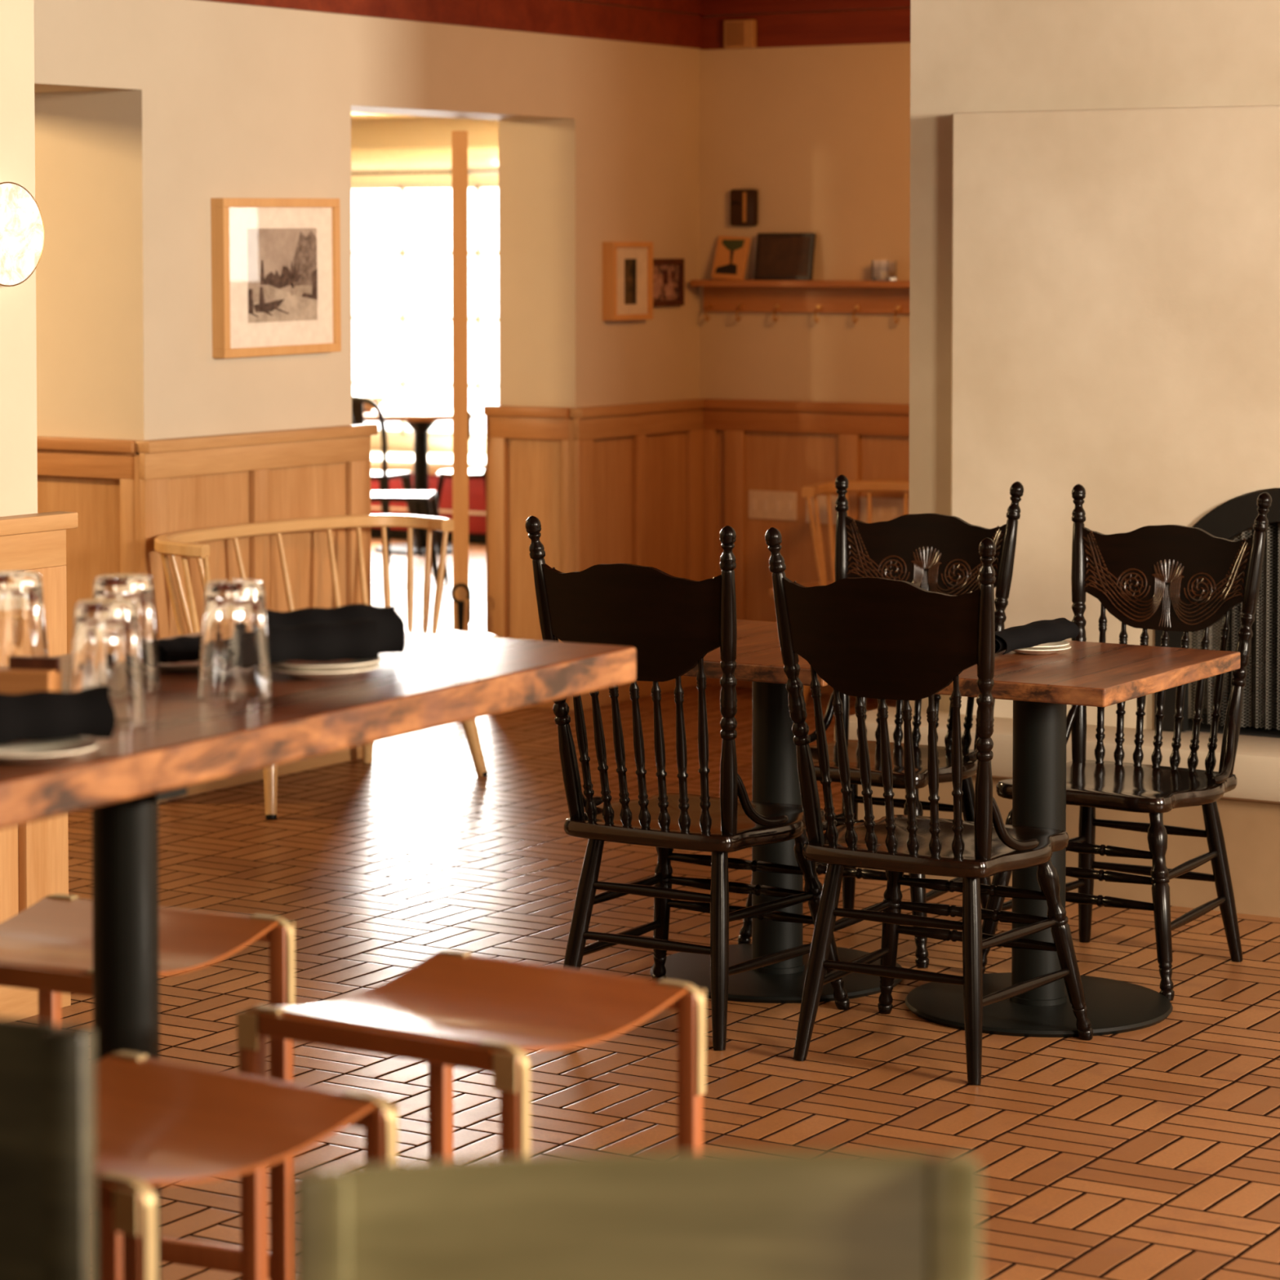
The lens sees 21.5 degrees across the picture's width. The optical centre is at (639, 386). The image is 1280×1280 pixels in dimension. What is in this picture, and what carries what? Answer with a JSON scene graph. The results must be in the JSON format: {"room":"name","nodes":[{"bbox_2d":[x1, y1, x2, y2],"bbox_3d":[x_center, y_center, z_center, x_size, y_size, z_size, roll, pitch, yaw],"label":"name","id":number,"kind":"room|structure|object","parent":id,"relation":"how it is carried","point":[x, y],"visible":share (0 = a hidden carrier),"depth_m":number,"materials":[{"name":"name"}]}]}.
{"room":"restaurant dining room","nodes":[
{"label":"restaurant dining room","id":0,"kind":"room"},
{"bbox_2d":[0,0,37,516],"bbox_3d":[-2.581,0.032,5.438,0.200,2.800,4.530,1,3,32],"label":"wall","id":1,"kind":"structure","parent":0,"point":[18,340],"depth_m":7.25,"materials":[{"name":"beige paint"}]},
{"bbox_2d":[0,182,44,286],"bbox_3d":[-1.355,-0.324,7.170,0.052,0.222,0.222,1,3,32],"label":"wall sconce","id":2,"kind":"object","parent":1,"relation":"attached to","point":[21,223],"visible":1,"depth_m":7.17,"materials":[{"name":"white glass"}]},
{"bbox_2d":[0,511,78,1019],"bbox_3d":[-2.454,0.893,5.434,0.058,1.080,4.597,1,3,32],"label":"trim","id":3,"kind":"structure","parent":1,"relation":"attached to","point":[34,855],"depth_m":7.27,"materials":[{"name":"brown wood"}]},
{"bbox_2d":[33,0,699,440],"bbox_3d":[-2.716,-0.113,8.909,0.920,2.800,10.300,1,3,32],"label":"wall","id":4,"kind":"structure","parent":0,"point":[147,113],"depth_m":10.65,"materials":[{"name":"beige paint"}]},
{"bbox_2d":[36,435,142,653],"bbox_3d":[-1.882,0.690,10.293,0.920,1.080,0.058,1,3,32],"label":"trim","id":5,"kind":"structure","parent":4,"relation":"attached to","point":[93,478],"depth_m":10.14,"materials":[{"name":"brown wood"}]},
{"bbox_2d":[134,423,377,801],"bbox_3d":[-1.174,0.680,10.509,0.058,1.080,1.145,1,3,32],"label":"wood wainscoting","id":6,"kind":"structure","parent":4,"relation":"attached to","point":[199,482],"depth_m":10.48,"materials":[{"name":"brown wood"}]},
{"bbox_2d":[210,197,341,358],"bbox_3d":[-1.131,-0.344,10.543,0.050,0.488,0.590,1,3,32],"label":"framed photograph","id":7,"kind":"object","parent":4,"relation":"attached to","point":[276,262],"visible":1,"depth_m":10.51,"materials":[{"name":"brown wood"}]},
{"bbox_2d":[247,228,317,323],"bbox_3d":[-1.114,-0.349,10.544,0.002,0.293,0.352,1,3,32],"label":"print","id":8,"kind":"object","parent":7,"relation":"attached to","point":[282,263],"depth_m":10.54},
{"bbox_2d":[200,0,702,48],"bbox_3d":[-2.392,-1.285,8.483,0.026,0.378,10.000,1,3,32],"label":"trim","id":9,"kind":"structure","parent":4,"relation":"attached to","point":[572,18],"depth_m":11.83,"materials":[{"name":"red paint"}]},
{"bbox_2d":[450,130,471,631],"bbox_3d":[-0.664,0.095,12.552,0.072,2.060,0.833,0,2,-3],"label":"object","id":10,"kind":"structure","parent":4,"relation":"in","point":[460,593],"depth_m":12.16,"materials":[{"name":"brown wood"}]},
{"bbox_2d":[483,404,573,708],"bbox_3d":[-0.399,0.611,12.161,0.360,1.080,0.058,1,3,32],"label":"trim","id":11,"kind":"structure","parent":4,"relation":"attached to","point":[527,447],"depth_m":12.18,"materials":[{"name":"brown wood"}]},
{"bbox_2d":[602,241,653,320],"bbox_3d":[-0.043,-0.386,12.304,0.050,0.284,0.270,1,3,32],"label":"framed print","id":12,"kind":"object","parent":4,"relation":"attached to","point":[627,266],"visible":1,"depth_m":12.27,"materials":[{"name":"brown wood"}]},
{"bbox_2d":[624,258,636,304],"bbox_3d":[-0.035,-0.383,12.293,0.001,0.165,0.080,1,3,32],"label":"print","id":13,"kind":"object","parent":12,"relation":"attached to","point":[630,264],"depth_m":12.29,"materials":[{"name":"black paper"}]},
{"bbox_2d":[568,398,710,710],"bbox_3d":[0.011,0.600,12.425,0.058,1.080,0.908,1,3,32],"label":"trim","id":14,"kind":"structure","parent":4,"relation":"attached to","point":[636,469],"depth_m":12.37,"materials":[{"name":"brown wood"}]},
{"bbox_2d":[653,258,684,306],"bbox_3d":[0.090,-0.388,12.542,0.028,0.176,0.245,1,3,32],"label":"framed photograph","id":15,"kind":"object","parent":4,"relation":"attached to","point":[668,273],"visible":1,"depth_m":12.56,"materials":[{"name":"brown paper"}]},
{"bbox_2d":[653,265,678,299],"bbox_3d":[0.093,-0.388,12.540,0.001,0.128,0.196,1,3,32],"label":"print","id":16,"kind":"object","parent":15,"relation":"attached to","point":[665,277],"depth_m":12.54},
{"bbox_2d":[351,111,426,118],"bbox_3d":[-3.463,-1.379,13.435,6.340,0.150,13.300,1,3,32],"label":"ceiling","id":17,"kind":"structure","parent":0,"point":[353,115],"depth_m":19.43,"materials":[{"name":"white paint"}]},
{"bbox_2d":[351,116,498,455],"bbox_3d":[0.122,-0.340,18.850,6.800,2.420,0.200,1,3,32],"label":"wall","id":18,"kind":"structure","parent":0,"point":[419,131],"depth_m":19.57,"materials":[{"name":"beige paint"}]},
{"bbox_2d":[351,183,498,438],"bbox_3d":[-0.918,-0.435,19.448,3.222,1.460,0.070,1,3,32],"label":"window","id":19,"kind":"structure","parent":18,"relation":"in","point":[402,235],"depth_m":19.69,"materials":[{"name":"white glass"}]},
{"bbox_2d":[351,146,498,184],"bbox_3d":[-0.993,-1.266,19.289,3.000,0.205,0.120,1,3,32],"label":"roller blind","id":20,"kind":"object","parent":18,"relation":"attached to","point":[401,159],"visible":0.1,"depth_m":19.43,"materials":[{"name":"yellow fabric"}]},
{"bbox_2d":[351,169,498,174],"bbox_3d":[-1.011,-1.223,19.263,3.000,0.052,0.226,1,3,32],"label":"curtain rod","id":21,"kind":"object","parent":18,"relation":"attached to","point":[473,171],"visible":0.15,"depth_m":19.31,"materials":[{"name":"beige metal"}]},
{"bbox_2d":[22,537,1279,1279],"bbox_3d":[-1.001,1.348,8.910,18.000,0.120,21.000,1,3,32],"label":"floor","id":22,"kind":"structure","parent":0,"point":[1152,1153],"depth_m":7.13,"materials":[{"name":"brick"}]},
{"bbox_2d":[0,1017,97,1279],"bbox_3d":[-0.701,1.032,2.541,0.460,1.047,0.450,1,2,14],"label":"chair","id":23,"kind":"object","parent":22,"relation":"on","point":[48,1147],"visible":1,"depth_m":2.66,"materials":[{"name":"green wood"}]},
{"bbox_2d":[0,893,295,1279],"bbox_3d":[-0.730,1.093,4.440,0.409,0.763,0.406,1,3,26],"label":"stool","id":24,"kind":"object","parent":22,"relation":"on","point":[46,948],"visible":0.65,"depth_m":4.51,"materials":[{"name":"brown leather"}]},
{"bbox_2d":[95,1050,398,1279],"bbox_3d":[-0.534,1.132,3.521,0.409,0.763,0.406,2,3,34],"label":"stool","id":25,"kind":"object","parent":22,"relation":"on","point":[158,1122],"visible":0.79,"depth_m":3.54,"materials":[{"name":"brown leather"}]},
{"bbox_2d":[0,631,635,1279],"bbox_3d":[-0.786,0.946,4.187,0.820,1.080,2.027,1,3,29],"label":"table","id":26,"kind":"object","parent":22,"relation":"on","point":[437,680],"visible":0.62,"depth_m":4.06,"materials":[{"name":"brown wood"}]},
{"bbox_2d":[0,570,48,666],"bbox_3d":[-0.822,0.319,4.433,0.094,0.149,0.094,1,3,32],"label":"water glass","id":27,"kind":"object","parent":26,"relation":"on","point":[23,630],"visible":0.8,"depth_m":4.40,"materials":[{"name":"white"}]},
{"bbox_2d":[0,655,62,693],"bbox_3d":[-0.793,0.373,4.341,0.090,0.050,0.044,0,2,12],"label":"box","id":28,"kind":"object","parent":26,"relation":"on","point":[24,674],"visible":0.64,"depth_m":4.32,"materials":[{"name":"brown wood"}]},
{"bbox_2d":[0,737,98,763],"bbox_3d":[-0.691,0.412,3.821,0.156,0.014,0.156,1,3,32],"label":"plate","id":29,"kind":"object","parent":26,"relation":"on","point":[42,751],"visible":0.89,"depth_m":3.85,"materials":[{"name":"white ceramic"}]},
{"bbox_2d":[0,685,115,745],"bbox_3d":[-0.706,0.378,3.856,0.208,0.062,0.084,-1,3,-30],"label":"rolled napkin","id":30,"kind":"object","parent":29,"relation":"on","point":[42,715],"visible":1,"depth_m":3.85,"materials":[{"name":"black fabric"}]},
{"bbox_2d":[69,598,146,728],"bbox_3d":[-0.645,0.334,4.085,0.094,0.149,0.094,1,3,32],"label":"water glass","id":31,"kind":"object","parent":26,"relation":"on","point":[106,651],"visible":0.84,"depth_m":4.05,"materials":[{"name":"white"}]},
{"bbox_2d":[93,573,160,693],"bbox_3d":[-0.672,0.321,4.395,0.094,0.149,0.094,1,3,32],"label":"water glass","id":32,"kind":"object","parent":26,"relation":"on","point":[138,588],"visible":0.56,"depth_m":4.37,"materials":[{"name":"white"}]},
{"bbox_2d":[159,659,199,671],"bbox_3d":[-0.622,0.378,4.636,0.156,0.014,0.156,1,3,32],"label":"plate","id":33,"kind":"object","parent":26,"relation":"on","point":[189,665],"visible":0.31,"depth_m":4.58,"materials":[{"name":"white ceramic"}]},
{"bbox_2d":[157,635,201,663],"bbox_3d":[-0.621,0.359,4.633,0.050,0.035,0.138,2,3,37],"label":"rolled napkin","id":34,"kind":"object","parent":33,"relation":"on","point":[181,648],"visible":0.48,"depth_m":4.60,"materials":[{"name":"black fabric"}]},
{"bbox_2d":[198,578,272,702],"bbox_3d":[-0.518,0.324,4.324,0.094,0.149,0.094,1,3,32],"label":"water glass","id":35,"kind":"object","parent":26,"relation":"on","point":[235,665],"visible":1,"depth_m":4.29,"materials":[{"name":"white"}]},
{"bbox_2d":[271,662,380,679],"bbox_3d":[-0.428,0.382,4.551,0.156,0.014,0.156,1,3,32],"label":"plate","id":36,"kind":"object","parent":26,"relation":"on","point":[339,674],"visible":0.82,"depth_m":4.50,"materials":[{"name":"white ceramic"}]},
{"bbox_2d":[272,656,382,671],"bbox_3d":[-0.425,0.373,4.551,0.156,0.014,0.156,1,3,32],"label":"plate","id":37,"kind":"object","parent":36,"relation":"on","point":[343,664],"visible":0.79,"depth_m":4.51,"materials":[{"name":"white ceramic"}]},
{"bbox_2d":[266,618,380,664],"bbox_3d":[-0.454,0.344,4.540,0.208,0.055,0.084,-1,3,-28],"label":"rolled napkin","id":38,"kind":"object","parent":37,"relation":"on","point":[358,638],"visible":0.72,"depth_m":4.52,"materials":[{"name":"black fabric"}]},
{"bbox_2d":[266,603,405,653],"bbox_3d":[-0.440,0.344,4.724,0.208,0.076,0.098,-1,3,-20],"label":"rolled napkin","id":39,"kind":"object","parent":26,"relation":"on","point":[391,626],"visible":0.27,"depth_m":4.71,"materials":[{"name":"black fabric"}]},
{"bbox_2d":[154,514,497,819],"bbox_3d":[-0.977,0.828,10.303,0.519,0.810,1.337,2,3,36],"label":"bench","id":40,"kind":"object","parent":22,"relation":"on","point":[184,544],"visible":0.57,"depth_m":10.55,"materials":[{"name":"brown wood"}]},
{"bbox_2d":[351,395,422,564],"bbox_3d":[-1.461,0.475,17.875,0.476,0.879,0.513,1,3,17],"label":"metal chair","id":41,"kind":"object","parent":22,"relation":"on","point":[384,476],"visible":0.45,"depth_m":17.64,"materials":[{"name":"metal"}]},
{"bbox_2d":[351,415,449,586],"bbox_3d":[-1.200,0.538,16.381,0.513,0.879,0.476,0,2,2],"label":"metal chair","id":42,"kind":"object","parent":22,"relation":"on","point":[428,500],"visible":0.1,"depth_m":16.20,"materials":[{"name":"metal"}]},
{"bbox_2d":[364,408,479,555],"bbox_3d":[-1.290,0.512,18.406,0.840,0.755,0.840,1,3,32],"label":"cafe table","id":43,"kind":"object","parent":22,"relation":"on","point":[420,420],"visible":0.55,"depth_m":18.30,"materials":[{"name":"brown wood"}]},
{"bbox_2d":[363,398,386,411],"bbox_3d":[-1.496,0.099,18.398,0.240,0.070,0.240,1,3,32],"label":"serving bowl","id":44,"kind":"object","parent":43,"relation":"on","point":[366,407],"visible":0.39,"depth_m":18.34,"materials":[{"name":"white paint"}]},
{"bbox_2d":[370,450,485,544],"bbox_3d":[-1.122,0.628,19.160,3.200,0.460,0.570,1,3,32],"label":"banquette","id":45,"kind":"object","parent":22,"relation":"on","point":[397,461],"visible":0.06,"depth_m":18.87,"materials":[{"name":"fabric"}]},
{"bbox_2d":[370,450,485,475],"bbox_3d":[-1.122,0.438,19.152,3.200,0.080,0.570,1,3,32],"label":"seat cushion","id":46,"kind":"object","parent":45,"relation":"on","point":[397,461],"depth_m":18.97,"materials":[{"name":"fabric"}]},
{"bbox_2d":[425,466,485,556],"bbox_3d":[-0.851,0.477,17.868,0.453,0.874,0.406,1,3,22],"label":"bentwood chair","id":47,"kind":"object","parent":22,"relation":"on","point":[473,473],"visible":0.09,"depth_m":17.79,"materials":[{"name":"black wood"}]},
{"bbox_2d":[236,949,706,1279],"bbox_3d":[-0.198,1.109,4.065,0.409,0.763,0.406,2,3,33],"label":"stool","id":48,"kind":"object","parent":22,"relation":"on","point":[452,1008],"visible":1,"depth_m":4.05,"materials":[{"name":"brown leather"}]},
{"bbox_2d":[293,1151,981,1279],"bbox_3d":[0.015,1.051,2.091,0.460,1.047,0.450,0,2,-4],"label":"chair","id":49,"kind":"object","parent":22,"relation":"on","point":[732,1215],"visible":1,"depth_m":2.28,"materials":[{"name":"green wood"}]},
{"bbox_2d":[524,515,849,1049],"bbox_3d":[0.107,0.814,7.231,0.508,1.093,0.545,1,3,32],"label":"chair","id":50,"kind":"object","parent":22,"relation":"on","point":[672,623],"visible":0.89,"depth_m":7.06,"materials":[{"name":"black paint"}]},
{"bbox_2d":[649,619,902,1003],"bbox_3d":[0.310,0.960,7.674,0.643,0.760,0.740,1,3,32],"label":"pedestal table","id":51,"kind":"object","parent":22,"relation":"on","point":[775,774],"visible":0.5,"depth_m":7.62,"materials":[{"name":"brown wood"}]},
{"bbox_2d":[768,480,909,702],"bbox_3d":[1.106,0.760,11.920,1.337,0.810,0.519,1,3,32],"label":"chair","id":52,"kind":"object","parent":22,"relation":"on","point":[808,491],"visible":0.24,"depth_m":12.24,"materials":[{"name":"brown wood"}]},
{"bbox_2d":[737,474,1023,968],"bbox_3d":[0.579,0.778,8.087,0.508,1.093,0.545,1,3,31],"label":"chair","id":53,"kind":"object","parent":22,"relation":"on","point":[938,553],"visible":0.52,"depth_m":8.23,"materials":[{"name":"black paint"}]},
{"bbox_2d":[764,527,1093,1084],"bbox_3d":[0.600,0.826,6.945,0.508,1.093,0.545,1,3,31],"label":"chair","id":54,"kind":"object","parent":22,"relation":"on","point":[882,639],"visible":1,"depth_m":6.78,"materials":[{"name":"black paint"}]},
{"bbox_2d":[905,640,1240,1037],"bbox_3d":[0.867,0.973,7.354,0.636,0.760,0.740,1,3,32],"label":"pedestal table","id":55,"kind":"object","parent":22,"relation":"on","point":[1041,687],"visible":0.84,"depth_m":7.29,"materials":[{"name":"brown wood"}]},
{"bbox_2d":[1012,644,1071,654],"bbox_3d":[0.875,0.580,7.471,0.156,0.014,0.156,1,3,32],"label":"plate","id":56,"kind":"object","parent":55,"relation":"on","point":[1068,646],"visible":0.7,"depth_m":7.42,"materials":[{"name":"white ceramic"}]},
{"bbox_2d":[1021,640,1069,649],"bbox_3d":[0.872,0.572,7.471,0.156,0.014,0.156,1,3,32],"label":"plate","id":57,"kind":"object","parent":56,"relation":"on","point":[1049,646],"visible":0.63,"depth_m":7.43,"materials":[{"name":"white ceramic"}]},
{"bbox_2d":[995,617,1079,654],"bbox_3d":[0.853,0.548,7.427,0.245,0.063,0.093,-2,3,-40],"label":"rolled napkin","id":58,"kind":"object","parent":57,"relation":"on","point":[1034,633],"visible":0.9,"depth_m":7.40,"materials":[{"name":"black fabric"}]},
{"bbox_2d":[982,484,1271,1000],"bbox_3d":[1.108,0.792,7.755,0.508,1.093,0.545,2,3,34],"label":"chair","id":59,"kind":"object","parent":22,"relation":"on","point":[1166,578],"visible":0.87,"depth_m":7.85,"materials":[{"name":"black paint"}]},
{"bbox_2d":[699,7,911,404],"bbox_3d":[1.975,-0.238,11.886,3.930,2.800,0.300,1,3,32],"label":"wall","id":60,"kind":"structure","parent":0,"point":[821,134],"depth_m":12.52,"materials":[{"name":"beige paint"}]},
{"bbox_2d":[724,19,756,48],"bbox_3d":[0.373,-1.315,12.597,0.124,0.104,0.037,1,3,32],"label":"wall speaker","id":61,"kind":"object","parent":60,"relation":"attached to","point":[739,33],"visible":1,"depth_m":12.58,"materials":[{"name":"beige plastic"}]},
{"bbox_2d":[725,22,743,46],"bbox_3d":[0.354,-1.314,12.589,0.075,0.088,0.003,1,3,32],"label":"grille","id":62,"kind":"object","parent":61,"relation":"attached to","point":[734,30],"depth_m":12.59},
{"bbox_2d":[729,188,758,226],"bbox_3d":[0.388,-0.670,12.649,0.112,0.140,0.040,1,3,32],"label":"door chime","id":63,"kind":"object","parent":60,"relation":"attached to","point":[744,202],"visible":1,"depth_m":12.63,"materials":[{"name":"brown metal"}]},
{"bbox_2d":[748,489,796,520],"bbox_3d":[0.495,0.443,12.626,0.205,0.107,0.010,1,3,32],"label":"wall plate","id":64,"kind":"object","parent":60,"relation":"attached to","point":[762,504],"visible":1,"depth_m":12.62,"materials":[{"name":"plastic"}]},
{"bbox_2d":[751,499,755,510],"bbox_3d":[0.428,0.442,12.663,0.016,0.040,0.003,1,3,32],"label":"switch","id":65,"kind":"object","parent":64,"relation":"attached to","point":[753,501],"depth_m":12.66,"materials":[{"name":"beige plastic"}]},
{"bbox_2d":[764,499,768,510],"bbox_3d":[0.472,0.443,12.636,0.016,0.040,0.003,1,3,32],"label":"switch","id":66,"kind":"object","parent":64,"relation":"attached to","point":[766,501],"depth_m":12.63,"materials":[{"name":"beige plastic"}]},
{"bbox_2d":[776,500,780,511],"bbox_3d":[0.515,0.444,12.609,0.016,0.040,0.003,1,3,32],"label":"switch","id":67,"kind":"object","parent":64,"relation":"attached to","point":[778,502],"depth_m":12.61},
{"bbox_2d":[787,501,791,511],"bbox_3d":[0.559,0.445,12.582,0.016,0.040,0.003,1,3,32],"label":"switch","id":68,"kind":"object","parent":64,"relation":"attached to","point":[789,503],"depth_m":12.58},
{"bbox_2d":[689,279,909,324],"bbox_3d":[0.899,-0.307,12.301,1.600,0.156,0.120,1,3,32],"label":"shelf","id":69,"kind":"object","parent":60,"relation":"attached to","point":[815,296],"visible":0.61,"depth_m":12.49,"materials":[{"name":"brown wood"}]},
{"bbox_2d":[711,235,751,279],"bbox_3d":[0.341,-0.482,12.668,0.144,0.169,0.052,1,3,32],"label":"picture card","id":70,"kind":"object","parent":69,"relation":"on","point":[731,253],"visible":1,"depth_m":12.66,"materials":[{"name":"paper"}]},
{"bbox_2d":[753,232,815,279],"bbox_3d":[0.537,-0.483,12.545,0.240,0.175,0.043,1,3,32],"label":"picture","id":71,"kind":"object","parent":69,"relation":"on","point":[779,255],"visible":1,"depth_m":12.54},
{"bbox_2d":[871,260,896,280],"bbox_3d":[0.889,-0.423,12.308,0.066,0.075,0.066,1,3,32],"label":"votive holder","id":72,"kind":"object","parent":69,"relation":"on","point":[882,270],"visible":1,"depth_m":12.28,"materials":[{"name":"clear glass"}]},
{"bbox_2d":[700,0,911,49],"bbox_3d":[1.897,-1.415,11.691,3.910,0.378,0.030,1,3,32],"label":"trim","id":73,"kind":"structure","parent":60,"relation":"attached to","point":[862,25],"depth_m":12.46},
{"bbox_2d":[702,398,909,694],"bbox_3d":[1.899,0.628,11.759,3.888,1.080,0.058,1,3,32],"label":"wood wainscoting","id":74,"kind":"structure","parent":60,"relation":"attached to","point":[756,445],"depth_m":12.60,"materials":[{"name":"brown wood"}]},
{"bbox_2d":[817,494,827,523],"bbox_3d":[0.678,0.453,12.513,0.042,0.103,0.010,1,3,32],"label":"wall plate","id":75,"kind":"object","parent":60,"relation":"attached to","point":[822,504],"depth_m":12.51,"materials":[{"name":"plastic"}]},
{"bbox_2d":[823,503,826,515],"bbox_3d":[0.687,0.454,12.503,0.016,0.040,0.003,1,3,32],"label":"switch","id":76,"kind":"object","parent":75,"relation":"attached to","point":[824,504],"depth_m":12.50,"materials":[{"name":"beige plastic"}]},
{"bbox_2d":[830,495,838,524],"bbox_3d":[0.720,0.454,12.487,0.031,0.103,0.010,1,3,32],"label":"wall plate","id":77,"kind":"object","parent":60,"relation":"attached to","point":[833,498],"depth_m":12.49,"materials":[{"name":"plastic"}]},
{"bbox_2d":[859,497,866,523],"bbox_3d":[0.823,0.453,12.423,0.027,0.093,0.010,1,3,32],"label":"wall plate","id":78,"kind":"object","parent":60,"relation":"attached to","point":[863,500],"depth_m":12.42,"materials":[{"name":"plastic"}]},
{"bbox_2d":[864,506,866,516],"bbox_3d":[0.832,0.458,12.414,0.016,0.040,0.003,1,3,32],"label":"switch","id":79,"kind":"object","parent":78,"relation":"attached to","point":[865,507],"depth_m":12.41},
{"bbox_2d":[871,497,903,523],"bbox_3d":[0.909,0.454,12.370,0.128,0.094,0.010,1,3,32],"label":"wall plate","id":80,"kind":"object","parent":60,"relation":"attached to","point":[884,509],"depth_m":12.37,"materials":[{"name":"plastic"}]},
{"bbox_2d":[878,506,882,517],"bbox_3d":[0.881,0.459,12.384,0.016,0.040,0.003,1,3,32],"label":"switch","id":81,"kind":"object","parent":80,"relation":"attached to","point":[880,508],"depth_m":12.38,"materials":[{"name":"beige plastic"}]},
{"bbox_2d":[892,506,896,518],"bbox_3d":[0.929,0.461,12.354,0.016,0.040,0.003,1,3,32],"label":"switch","id":82,"kind":"object","parent":80,"relation":"attached to","point":[894,508],"depth_m":12.35,"materials":[{"name":"beige plastic"}]},
{"bbox_2d":[908,0,1279,711],"bbox_3d":[4.003,-0.051,7.423,7.385,2.800,0.500,1,3,32],"label":"wall","id":83,"kind":"structure","parent":0,"point":[966,55],"depth_m":8.95,"materials":[{"name":"paint"}]},
{"bbox_2d":[834,706,1279,917],"bbox_3d":[3.752,1.157,7.129,7.450,0.410,0.303,1,3,32],"label":"hearth","id":84,"kind":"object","parent":83,"relation":"attached to","point":[1249,813],"depth_m":8.48,"materials":[{"name":"paint"}]},
{"bbox_2d":[1154,488,1279,731],"bbox_3d":[1.645,0.574,8.538,0.710,0.632,0.068,1,3,32],"label":"fireplace screen","id":85,"kind":"object","parent":84,"relation":"on","point":[1237,515],"visible":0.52,"depth_m":8.60,"materials":[{"name":"black metal"}]},
{"bbox_2d":[1191,521,1279,729],"bbox_3d":[1.529,0.603,8.627,0.260,0.532,0.033,1,3,32],"label":"curtain","id":86,"kind":"object","parent":85,"relation":"hanging from","point":[1265,610],"depth_m":8.60,"materials":[{"name":"fabric"}]},
{"bbox_2d":[950,105,1279,729],"bbox_3d":[4.030,0.168,7.318,7.220,1.652,0.505,1,3,32],"label":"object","id":87,"kind":"structure","parent":83,"relation":"attached to","point":[1115,316],"depth_m":8.75,"materials":[{"name":"paint"}]},
{"bbox_2d":[1187,521,1279,737],"bbox_3d":[1.785,0.494,8.761,1.000,1.000,0.515,1,3,32],"label":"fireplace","id":88,"kind":"structure","parent":83,"relation":"attached to","point":[1204,727],"depth_m":9.07,"materials":[{"name":"black metal"}]},
{"bbox_2d":[1240,692,1279,728],"bbox_3d":[1.702,0.835,8.642,0.384,0.103,0.095,1,3,28],"label":"log","id":89,"kind":"object","parent":88,"relation":"on","point":[1261,693],"visible":0.39,"depth_m":8.66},
{"bbox_3d":[1.799,0.825,8.759,0.386,0.113,0.116,1,3,32],"label":"log","id":90,"kind":"object","parent":88,"relation":"in","visible":0},
{"bbox_2d":[1243,662,1279,692],"bbox_3d":[1.741,0.760,8.701,0.383,0.092,0.085,1,3,26],"label":"log","id":91,"kind":"object","parent":90,"relation":"on","point":[1257,664],"visible":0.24,"depth_m":8.73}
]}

